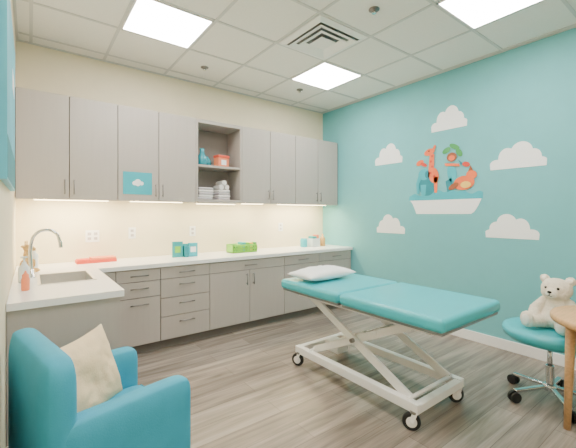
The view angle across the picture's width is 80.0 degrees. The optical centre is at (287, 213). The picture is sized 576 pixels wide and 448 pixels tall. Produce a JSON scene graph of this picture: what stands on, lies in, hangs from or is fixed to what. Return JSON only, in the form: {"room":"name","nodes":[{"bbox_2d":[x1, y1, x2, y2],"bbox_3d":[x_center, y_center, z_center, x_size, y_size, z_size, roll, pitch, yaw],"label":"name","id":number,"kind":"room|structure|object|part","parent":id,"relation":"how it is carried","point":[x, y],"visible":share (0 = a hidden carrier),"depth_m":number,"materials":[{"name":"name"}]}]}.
{"room":"examination room","nodes":[
{"label":"examination room","id":0,"kind":"room"},
{"bbox_2d":[0,0,15,447],"bbox_3d":[-0.842,-0.135,0.852,0.120,2.900,5.575,0,0,-37],"label":"wall","id":1,"kind":"structure","parent":0,"point":[7,197],"depth_m":1.79,"materials":[{"name":"beige paint"}]},
{"bbox_2d":[0,0,14,190],"bbox_3d":[-1.465,-0.585,1.801,0.026,0.880,0.960,0,0,-37],"label":"picture","id":2,"kind":"object","parent":1,"relation":"attached to","point":[7,50],"visible":0.99,"depth_m":1.44},
{"bbox_2d":[7,134,14,188],"bbox_3d":[-1.455,-0.245,1.809,0.001,0.180,0.940,0,0,-37],"label":"print","id":3,"kind":"object","parent":2,"relation":"attached to","point":[10,155],"depth_m":1.64},
{"bbox_2d":[12,68,13,94],"bbox_3d":[-1.560,-0.735,1.948,0.001,0.100,0.250,0,0,-37],"label":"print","id":4,"kind":"object","parent":2,"relation":"attached to","point":[12,68],"depth_m":1.87},
{"bbox_2d":[16,41,322,265],"bbox_3d":[-0.999,-0.135,4.300,4.020,2.900,0.120,0,0,-37],"label":"wall","id":5,"kind":"structure","parent":0,"point":[158,225],"depth_m":3.81,"materials":[{"name":"beige paint"}]},
{"bbox_2d":[85,230,98,241],"bbox_3d":[-1.982,0.225,3.478,0.125,0.120,0.008,0,0,-37],"label":"electrical outlet","id":6,"kind":"object","parent":5,"relation":"attached to","point":[90,235],"visible":1,"depth_m":3.47,"materials":[{"name":"white plastic"}]},
{"bbox_2d":[15,87,195,201],"bbox_3d":[-1.730,-0.592,3.432,1.561,0.927,0.380,0,0,-37],"label":"upper cabinet","id":7,"kind":"object","parent":5,"relation":"attached to","point":[72,148],"visible":1,"depth_m":3.19,"materials":[{"name":"laminate"}]},
{"bbox_3d":[-2.111,-0.592,2.959,0.374,0.927,0.018,0,0,-37],"label":"door","id":8,"kind":"part","parent":7,"relation":"part of","materials":[{"name":"laminate"}]},
{"bbox_2d":[33,199,104,200],"bbox_3d":[-1.983,-0.131,3.163,0.600,0.016,0.050,0,0,-37],"label":"under-cabinet light","id":9,"kind":"object","parent":7,"relation":"attached to","point":[33,199],"visible":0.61,"depth_m":3.14,"materials":[{"name":"white plastic"}]},
{"bbox_3d":[-1.802,-0.592,3.193,0.389,0.927,0.018,0,0,-37],"label":"door","id":10,"kind":"part","parent":7,"relation":"part of","materials":[{"name":"laminate"}]},
{"bbox_2d":[123,171,151,194],"bbox_3d":[-1.492,-0.305,3.410,0.270,0.220,0.006,0,0,-37],"label":"paper note","id":11,"kind":"object","parent":7,"relation":"attached to","point":[133,182],"visible":1,"depth_m":3.41,"materials":[{"name":"teal paper"}]},
{"bbox_2d":[132,179,143,185],"bbox_3d":[-1.490,-0.311,3.408,0.107,0.072,0.001,0,0,-37],"label":"print","id":12,"kind":"object","parent":11,"relation":"attached to","point":[135,182],"depth_m":3.41},
{"bbox_3d":[-1.490,-0.592,3.427,0.379,0.927,0.018,0,0,-37],"label":"door","id":13,"kind":"part","parent":7,"relation":"part of","materials":[{"name":"laminate"}]},
{"bbox_2d":[130,201,182,202],"bbox_3d":[-1.380,-0.131,3.618,0.550,0.016,0.050,0,0,-37],"label":"under-cabinet light","id":14,"kind":"object","parent":7,"relation":"attached to","point":[130,201],"visible":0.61,"depth_m":3.56,"materials":[{"name":"white plastic"}]},
{"bbox_3d":[-1.177,-0.592,3.663,0.394,0.927,0.018,0,0,-37],"label":"door","id":15,"kind":"part","parent":7,"relation":"part of","materials":[{"name":"laminate"}]},
{"bbox_2d":[128,227,135,238],"bbox_3d":[-1.683,0.205,3.704,0.075,0.120,0.008,0,0,-37],"label":"electrical outlet","id":16,"kind":"object","parent":5,"relation":"attached to","point":[131,230],"visible":1,"depth_m":3.70,"materials":[{"name":"white plastic"}]},
{"bbox_2d":[189,226,195,235],"bbox_3d":[-1.144,0.205,4.110,0.075,0.120,0.008,0,0,-37],"label":"electrical outlet","id":17,"kind":"object","parent":5,"relation":"attached to","point":[192,229],"visible":1,"depth_m":4.11,"materials":[{"name":"white plastic"}]},
{"bbox_2d":[187,118,241,202],"bbox_3d":[-0.886,-0.593,4.088,0.573,0.925,0.347,0,0,-37],"label":"upper cabinet","id":18,"kind":"object","parent":5,"relation":"attached to","point":[216,138],"visible":0.73,"depth_m":4.18,"materials":[{"name":"laminate"}]},
{"bbox_2d":[198,148,206,164],"bbox_3d":[-0.993,-0.653,3.960,0.124,0.200,0.124,0,0,-37],"label":"ceramic vase","id":19,"kind":"object","parent":18,"relation":"on","point":[202,159],"visible":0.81,"depth_m":3.92,"materials":[{"name":"ceramic"}]},
{"bbox_2d":[198,187,213,198],"bbox_3d":[-0.997,-0.234,3.982,0.194,0.139,0.220,0,0,-37],"label":"folded towels","id":20,"kind":"object","parent":18,"relation":"in","point":[203,192],"visible":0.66,"depth_m":3.89,"materials":[{"name":"white fabric"}]},
{"bbox_3d":[-0.987,-0.590,4.222,0.529,0.850,0.012,0,0,-37],"label":"panel","id":21,"kind":"part","parent":18,"relation":"part of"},
{"bbox_2d":[195,203,235,204],"bbox_3d":[-0.841,-0.121,4.024,0.500,0.016,0.050,0,0,-37],"label":"under-cabinet light","id":22,"kind":"object","parent":18,"relation":"attached to","point":[195,203],"visible":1,"depth_m":4.04,"materials":[{"name":"white plastic"}]},
{"bbox_2d":[212,180,229,199],"bbox_3d":[-0.807,-0.281,4.125,0.156,0.233,0.200,0,0,-37],"label":"folded towels","id":23,"kind":"object","parent":18,"relation":"in","point":[221,192],"visible":0.89,"depth_m":4.06,"materials":[{"name":"white fabric"}]},
{"bbox_2d":[213,185,223,189],"bbox_3d":[-0.833,-0.315,4.105,0.062,0.062,0.180,0,0,-37],"label":"rolled towel","id":24,"kind":"object","parent":23,"relation":"on","point":[217,187],"depth_m":4.05,"materials":[{"name":"white fabric"}]},
{"bbox_2d":[212,195,229,197],"bbox_3d":[-0.805,-0.209,4.127,0.150,0.029,0.200,0,0,-37],"label":"towel","id":25,"kind":"object","parent":23,"relation":"on","point":[214,196],"depth_m":4.06,"materials":[{"name":"white fabric"}]},
{"bbox_2d":[212,197,229,199],"bbox_3d":[-0.809,-0.179,4.123,0.150,0.029,0.200,0,0,-37],"label":"towel","id":26,"kind":"object","parent":23,"relation":"on","point":[215,198],"depth_m":4.06,"materials":[{"name":"white fabric"}]},
{"bbox_2d":[213,190,229,192],"bbox_3d":[-0.810,-0.270,4.123,0.150,0.029,0.200,0,0,-37],"label":"towel","id":27,"kind":"object","parent":23,"relation":"on","point":[214,191],"depth_m":4.05,"materials":[{"name":"white fabric"}]},
{"bbox_2d":[213,192,229,194],"bbox_3d":[-0.808,-0.239,4.124,0.150,0.029,0.200,0,0,-37],"label":"towel","id":28,"kind":"object","parent":23,"relation":"on","point":[215,193],"depth_m":4.05,"materials":[{"name":"white fabric"}]},
{"bbox_2d":[216,180,226,185],"bbox_3d":[-0.805,-0.367,4.126,0.062,0.062,0.180,0,0,-37],"label":"rolled towel","id":29,"kind":"object","parent":23,"relation":"on","point":[219,183],"depth_m":4.06,"materials":[{"name":"white fabric"}]},
{"bbox_2d":[213,155,228,166],"bbox_3d":[-0.799,-0.625,4.118,0.110,0.145,0.160,0,0,44],"label":"storage box","id":30,"kind":"object","parent":18,"relation":"on","point":[219,160],"visible":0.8,"depth_m":4.07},
{"bbox_3d":[-0.799,-0.683,4.118,0.110,0.030,0.160,0,0,44],"label":"lid","id":31,"kind":"part","parent":30,"relation":"part of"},
{"bbox_2d":[278,223,282,230],"bbox_3d":[-0.106,0.185,4.892,0.075,0.120,0.008,0,0,-37],"label":"electrical outlet","id":32,"kind":"object","parent":5,"relation":"attached to","point":[280,225],"visible":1,"depth_m":4.89,"materials":[{"name":"white plastic"}]},
{"bbox_2d":[240,126,337,204],"bbox_3d":[0.007,-0.592,4.741,1.636,0.927,0.380,0,0,-37],"label":"upper cabinet","id":33,"kind":"object","parent":5,"relation":"attached to","point":[278,168],"visible":1,"depth_m":4.52,"materials":[{"name":"laminate"}]},
{"bbox_3d":[-0.394,-0.592,4.253,0.404,0.927,0.018,0,0,-37],"label":"door","id":34,"kind":"part","parent":33,"relation":"part of","materials":[{"name":"laminate"}]},
{"bbox_3d":[-0.067,-0.592,4.500,0.404,0.927,0.018,0,0,-37],"label":"door","id":35,"kind":"part","parent":33,"relation":"part of","materials":[{"name":"laminate"}]},
{"bbox_3d":[0.259,-0.592,4.745,0.399,0.927,0.018,0,0,-37],"label":"door","id":36,"kind":"part","parent":33,"relation":"part of","materials":[{"name":"laminate"}]},
{"bbox_3d":[0.576,-0.592,4.984,0.384,0.927,0.018,0,0,-37],"label":"door","id":37,"kind":"part","parent":33,"relation":"part of","materials":[{"name":"laminate"}]},
{"bbox_2d":[16,0,575,111],"bbox_3d":[0.715,-1.635,2.026,4.020,0.100,5.815,0,0,-37],"label":"ceiling","id":38,"kind":"structure","parent":0,"point":[272,20],"depth_m":3.12,"materials":[{"name":"tile"}]},
{"bbox_2d":[121,0,213,48],"bbox_3d":[-1.014,-1.580,2.867,0.586,0.010,0.576,0,0,-37],"label":"frame","id":39,"kind":"object","parent":38,"relation":"attached to","point":[135,1],"visible":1,"depth_m":2.79,"materials":[{"name":"white metal"}]},
{"bbox_2d":[123,0,210,47],"bbox_3d":[-1.014,-1.579,2.867,0.560,0.005,0.550,0,0,-37],"label":"diffuser","id":40,"kind":"object","parent":39,"relation":"attached to","point":[150,18],"visible":1,"depth_m":2.84,"materials":[{"name":"white plastic"}]},
{"bbox_2d":[13,0,575,113],"bbox_3d":[0.715,-1.580,2.026,3.780,0.013,5.575,0,0,-37],"label":"grid","id":41,"kind":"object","parent":38,"relation":"attached to","point":[565,2],"depth_m":3.20,"materials":[{"name":"white metal"}]},
{"bbox_2d":[279,15,367,59],"bbox_3d":[0.313,-1.564,3.116,0.571,0.038,0.571,0,0,-37],"label":"ceiling air vent","id":42,"kind":"object","parent":38,"relation":"in","point":[322,38],"depth_m":3.06,"materials":[{"name":"white metal"}]},
{"bbox_2d":[291,62,361,89],"bbox_3d":[0.439,-1.580,3.962,0.586,0.010,0.576,0,0,-37],"label":"frame","id":43,"kind":"object","parent":38,"relation":"attached to","point":[323,62],"visible":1,"depth_m":3.85,"materials":[{"name":"white metal"}]},
{"bbox_2d":[293,63,359,89],"bbox_3d":[0.439,-1.579,3.962,0.560,0.005,0.550,0,0,-37],"label":"diffuser","id":44,"kind":"object","parent":43,"relation":"attached to","point":[325,76],"visible":1,"depth_m":3.93,"materials":[{"name":"white plastic"}]},
{"bbox_2d":[369,6,379,14],"bbox_3d":[0.666,-1.567,2.655,0.084,0.033,0.084,0,0,-37],"label":"sprinkler head","id":45,"kind":"object","parent":38,"relation":"attached to","point":[374,9],"visible":1,"depth_m":2.64},
{"bbox_2d":[436,0,542,29],"bbox_3d":[1.522,-1.580,2.525,0.586,0.010,0.576,0,0,-37],"label":"frame","id":46,"kind":"object","parent":38,"relation":"attached to","point":[438,4],"visible":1,"depth_m":2.71,"materials":[{"name":"white metal"}]},
{"bbox_2d":[440,0,540,27],"bbox_3d":[1.522,-1.579,2.525,0.560,0.005,0.550,0,0,-37],"label":"diffuser","id":47,"kind":"object","parent":46,"relation":"attached to","point":[475,13],"visible":1,"depth_m":2.63,"materials":[{"name":"white plastic"}]},
{"bbox_2d":[137,308,575,447],"bbox_3d":[0.715,1.365,2.026,4.020,0.100,5.815,0,0,-37],"label":"floor","id":48,"kind":"structure","parent":0,"point":[247,388],"depth_m":2.53,"materials":[{"name":"wood"}]},
{"bbox_2d":[6,297,119,445],"bbox_3d":[-1.571,0.913,2.378,0.547,0.804,1.030,0,0,-37],"label":"base cabinet","id":49,"kind":"object","parent":48,"relation":"on","point":[63,324],"visible":0.12,"depth_m":1.97,"materials":[{"name":"laminate"}]},
{"bbox_2d":[8,328,190,447],"bbox_3d":[-0.827,0.906,1.507,0.610,0.821,0.557,0,0,41],"label":"armchair","id":50,"kind":"object","parent":48,"relation":"on","point":[42,380],"visible":0.95,"depth_m":1.29,"materials":[{"name":"fabric"}]},
{"bbox_3d":[-0.972,0.840,1.341,0.590,0.690,0.117,0,0,41],"label":"backrest","id":51,"kind":"part","parent":50,"relation":"part of","materials":[{"name":"teal fabric"}]},
{"bbox_2d":[60,324,122,412],"bbox_3d":[-0.878,0.700,1.491,0.156,0.337,0.360,0,0,7],"label":"throw pillow","id":52,"kind":"object","parent":50,"relation":"on","point":[97,373],"visible":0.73,"depth_m":1.49,"materials":[{"name":"fabric"}]},
{"bbox_3d":[-1.004,0.955,1.688,0.105,0.480,0.515,0,0,41],"label":"arm","id":53,"kind":"part","parent":50,"relation":"part of","materials":[{"name":"teal fabric"}]},
{"bbox_2d":[108,385,143,400],"bbox_3d":[-0.797,0.952,1.542,0.410,0.154,0.465,0,0,41],"label":"seat cushion","id":54,"kind":"object","parent":50,"relation":"on","point":[126,388],"depth_m":1.74,"materials":[{"name":"teal fabric"}]},
{"bbox_3d":[-0.623,0.955,1.357,0.105,0.480,0.515,0,0,41],"label":"arm","id":55,"kind":"part","parent":50,"relation":"part of","materials":[{"name":"teal fabric"}]},
{"bbox_2d":[104,250,350,353],"bbox_3d":[-0.549,0.913,4.159,3.225,0.804,0.640,0,0,-37],"label":"base cabinet","id":56,"kind":"object","parent":48,"relation":"on","point":[162,307],"visible":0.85,"depth_m":3.59,"materials":[{"name":"laminate"}]},
{"bbox_2d":[6,244,352,311],"bbox_3d":[-0.461,0.490,3.586,3.774,0.040,1.662,0,0,-37],"label":"countertop","id":57,"kind":"structure","parent":56,"relation":"on","point":[104,287],"depth_m":2.85,"materials":[{"name":"stone"}]},
{"bbox_2d":[18,256,29,282],"bbox_3d":[-1.817,0.380,2.362,0.066,0.180,0.066,0,0,-37],"label":"soap dispenser","id":58,"kind":"object","parent":57,"relation":"on","point":[23,266],"visible":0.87,"depth_m":2.34,"materials":[{"name":"clear plastic"}]},
{"bbox_2d":[21,270,29,290],"bbox_3d":[-1.617,0.409,2.112,0.044,0.122,0.044,0,0,-37],"label":"soap bottle","id":59,"kind":"object","parent":57,"relation":"on","point":[25,280],"visible":1,"depth_m":2.10,"materials":[{"name":"orange plastic"}]},
{"bbox_2d":[20,241,39,272],"bbox_3d":[-2.054,0.340,2.722,0.128,0.260,0.107,0,0,-8],"label":"toy","id":60,"kind":"object","parent":57,"relation":"on","point":[25,247],"visible":0.48,"depth_m":2.71,"materials":[{"name":"beige plastic"}]},
{"bbox_2d":[32,250,37,267],"bbox_3d":[-2.119,0.384,2.861,0.060,0.172,0.060,0,0,-37],"label":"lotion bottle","id":61,"kind":"object","parent":57,"relation":"on","point":[34,254],"visible":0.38,"depth_m":2.85,"materials":[{"name":"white plastic"}]},
{"bbox_2d":[28,229,62,277],"bbox_3d":[-1.828,0.289,2.560,0.236,0.361,0.107,0,0,-6],"label":"kitchen faucet","id":62,"kind":"object","parent":57,"relation":"on","point":[60,243],"visible":0.91,"depth_m":2.53,"materials":[{"name":"silver metal"}]},
{"bbox_2d":[37,270,96,284],"bbox_3d":[-1.655,0.556,2.553,0.344,0.179,0.494,0,0,-37],"label":"sink basin","id":63,"kind":"object","parent":57,"relation":"in","point":[85,275],"visible":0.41,"depth_m":2.71,"materials":[{"name":"metal"}]},
{"bbox_2d":[75,255,116,264],"bbox_3d":[-1.872,0.445,3.348,0.340,0.050,0.140,0,0,-40],"label":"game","id":64,"kind":"object","parent":57,"relation":"on","point":[110,258],"visible":1,"depth_m":3.31,"materials":[{"name":"plastic"}]},
{"bbox_2d":[172,241,197,257],"bbox_3d":[-1.136,0.385,3.776,0.270,0.170,0.120,0,0,-31],"label":"picture books","id":65,"kind":"object","parent":57,"relation":"on","point":[179,249],"visible":0.99,"depth_m":3.74,"materials":[{"name":"paper"}]},
{"bbox_2d":[183,246,187,256],"bbox_3d":[-1.132,0.410,3.779,0.040,0.120,0.120,0,0,-31],"label":"book","id":66,"kind":"object","parent":57,"relation":"on","point":[185,248],"depth_m":3.73,"materials":[{"name":"teal paper"}]},
{"bbox_2d":[226,241,256,252],"bbox_3d":[-0.573,0.409,4.252,0.347,0.122,0.180,0,0,-37],"label":"storage basket","id":67,"kind":"object","parent":57,"relation":"on","point":[240,247],"visible":1,"depth_m":4.19,"materials":[{"name":"plastic"}]},
{"bbox_2d":[300,238,306,246],"bbox_3d":[0.225,0.409,4.902,0.100,0.122,0.100,0,0,-37],"label":"storage jar","id":68,"kind":"object","parent":57,"relation":"on","point":[303,242],"visible":0.98,"depth_m":4.86,"materials":[{"name":"teal plastic"}]},
{"bbox_2d":[307,234,319,246],"bbox_3d":[0.369,0.385,4.961,0.140,0.170,0.120,0,0,-37],"label":"storage box","id":69,"kind":"object","parent":57,"relation":"on","point":[312,241],"visible":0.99,"depth_m":4.92,"materials":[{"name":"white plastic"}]},
{"bbox_2d":[320,234,324,245],"bbox_3d":[0.509,0.379,5.041,0.076,0.182,0.076,0,0,-37],"label":"lotion bottle","id":70,"kind":"object","parent":57,"relation":"on","point":[322,239],"visible":0.98,"depth_m":5.01,"materials":[{"name":"beige plastic"}]},
{"bbox_2d":[281,274,499,430],"bbox_3d":[0.669,0.940,2.623,0.830,0.750,1.533,0,0,-37],"label":"exam table","id":71,"kind":"object","parent":48,"relation":"on","point":[401,307],"visible":0.98,"depth_m":2.37,"materials":[{"name":"teal leather"}]},
{"bbox_2d":[288,265,355,280],"bbox_3d":[0.299,0.511,2.993,0.542,0.108,0.310,0,0,-38],"label":"pillow","id":72,"kind":"object","parent":71,"relation":"on","point":[326,272],"visible":1,"depth_m":2.89,"materials":[{"name":"fabric"}]},
{"bbox_3d":[0.438,1.175,2.534,0.050,0.060,1.180,0,0,-37],"label":"rail","id":73,"kind":"part","parent":71,"relation":"part of","materials":[{"name":"white metal"}]},
{"bbox_3d":[0.474,0.683,2.486,0.035,0.045,1.220,0,0,-37],"label":"rail","id":74,"kind":"part","parent":71,"relation":"part of","materials":[{"name":"white metal"}]},
{"bbox_3d":[0.854,1.175,2.847,0.050,0.060,1.180,0,0,-37],"label":"rail","id":75,"kind":"part","parent":71,"relation":"part of","materials":[{"name":"white metal"}]},
{"bbox_2d":[502,317,575,423],"bbox_3d":[1.843,1.058,2.422,0.580,0.514,0.587,0,0,-20],"label":"stool","id":76,"kind":"object","parent":48,"relation":"on","point":[544,338],"visible":0.8,"depth_m":2.39,"materials":[{"name":"teal leather"}]},
{"bbox_3d":[1.792,1.226,2.553,0.032,0.022,0.231,0,-6,-22],"label":"star leg","id":77,"kind":"part","parent":76,"relation":"part of","materials":[{"name":"silver metal"}]},
{"bbox_3d":[1.702,1.226,2.408,0.231,0.022,0.032,-5,2,-4],"label":"star leg","id":78,"kind":"part","parent":76,"relation":"part of","materials":[{"name":"silver metal"}]},
{"bbox_2d":[502,317,575,353],"bbox_3d":[1.847,0.851,2.418,0.576,0.099,0.576,0,0,-20],"label":"seat cushion","id":79,"kind":"object","parent":76,"relation":"on","point":[544,338],"depth_m":2.31,"materials":[{"name":"teal leather"}]},
{"bbox_2d":[520,274,575,335],"bbox_3d":[1.865,0.634,2.417,0.328,0.386,0.303,0,0,-31],"label":"teddy bear","id":80,"kind":"object","parent":76,"relation":"on","point":[556,292],"visible":0.82,"depth_m":2.42},
{"bbox_3d":[1.958,1.226,2.511,0.231,0.022,0.032,7,-3,-40],"label":"star leg","id":81,"kind":"part","parent":76,"relation":"part of","materials":[{"name":"silver metal"}]},
{"bbox_3d":[1.811,1.226,2.278,0.032,0.022,0.231,4,6,14],"label":"star leg","id":82,"kind":"part","parent":76,"relation":"part of","materials":[{"name":"silver metal"}]},
{"bbox_3d":[1.969,1.226,2.341,0.231,0.022,0.032,6,8,32],"label":"star leg","id":83,"kind":"part","parent":76,"relation":"part of","materials":[{"name":"silver metal"}]},
{"bbox_2d":[550,305,575,430],"bbox_3d":[1.870,0.955,1.922,0.640,0.720,0.640,0,0,-37],"label":"round wooden table","id":84,"kind":"object","parent":48,"relation":"on","point":[565,316],"visible":1,"depth_m":2.08,"materials":[{"name":"brown wood"}]},
{"bbox_3d":[1.716,0.977,2.093,0.056,0.676,0.056,0,2,-42],"label":"leg","id":85,"kind":"part","parent":84,"relation":"part of","materials":[{"name":"brown wood"}]},
{"bbox_2d":[323,28,575,357],"bbox_3d":[2.272,-0.135,3.199,0.120,2.900,5.575,0,0,-37],"label":"wall","id":86,"kind":"structure","parent":0,"point":[527,92],"depth_m":3.54,"materials":[{"name":"teal paint"}]},
{"bbox_2d":[375,143,401,165],"bbox_3d":[1.287,-0.770,4.402,0.002,0.260,0.420,0,0,-37],"label":"decal","id":87,"kind":"object","parent":86,"relation":"attached to","point":[390,155],"visible":1,"depth_m":4.39},
{"bbox_2d":[377,214,404,233],"bbox_3d":[1.305,0.125,4.377,0.002,0.240,0.430,0,0,-37],"label":"decal","id":88,"kind":"object","parent":86,"relation":"attached to","point":[389,224],"visible":1,"depth_m":4.37},
{"bbox_2d":[409,144,482,213],"bbox_3d":[1.720,-0.392,3.819,0.011,0.783,0.850,0,0,-37],"label":"decal","id":89,"kind":"object","parent":86,"relation":"attached to","point":[432,200],"visible":1,"depth_m":3.78},
{"bbox_3d":[1.580,-0.280,4.002,0.002,0.120,0.070,0,0,-37],"label":"elephant leg","id":90,"kind":"part","parent":89,"relation":"part of","materials":[{"name":"teal paint"}]},
{"bbox_3d":[1.672,-0.330,3.883,0.002,0.180,0.050,0,0,-37],"label":"giraffe leg","id":91,"kind":"part","parent":89,"relation":"part of","materials":[{"name":"orange paint"}]},
{"bbox_3d":[1.784,-0.535,3.729,0.002,0.050,0.170,0,0,-37],"label":"monkey arm","id":92,"kind":"part","parent":89,"relation":"part of"},
{"bbox_2d":[431,105,466,132],"bbox_3d":[1.763,-1.058,3.769,0.002,0.255,0.407,0,0,-37],"label":"decal","id":93,"kind":"object","parent":86,"relation":"attached to","point":[451,118],"visible":1,"depth_m":3.76},
{"bbox_2d":[485,214,539,239],"bbox_3d":[2.132,0.117,3.280,0.002,0.235,0.462,0,0,-37],"label":"decal","id":94,"kind":"object","parent":86,"relation":"attached to","point":[506,226],"visible":1,"depth_m":3.28},
{"bbox_2d":[451,329,575,369],"bbox_3d":[2.404,1.265,2.913,0.014,0.100,4.960,0,0,-37],"label":"baseboard","id":95,"kind":"structure","parent":86,"relation":"attached to","point":[540,354],"depth_m":3.27,"materials":[{"name":"white wood"}]},
{"bbox_2d":[490,141,546,169],"bbox_3d":[2.162,-0.557,3.240,0.002,0.245,0.475,0,0,-37],"label":"decal","id":96,"kind":"object","parent":86,"relation":"attached to","point":[522,154],"visible":1,"depth_m":3.22}
]}

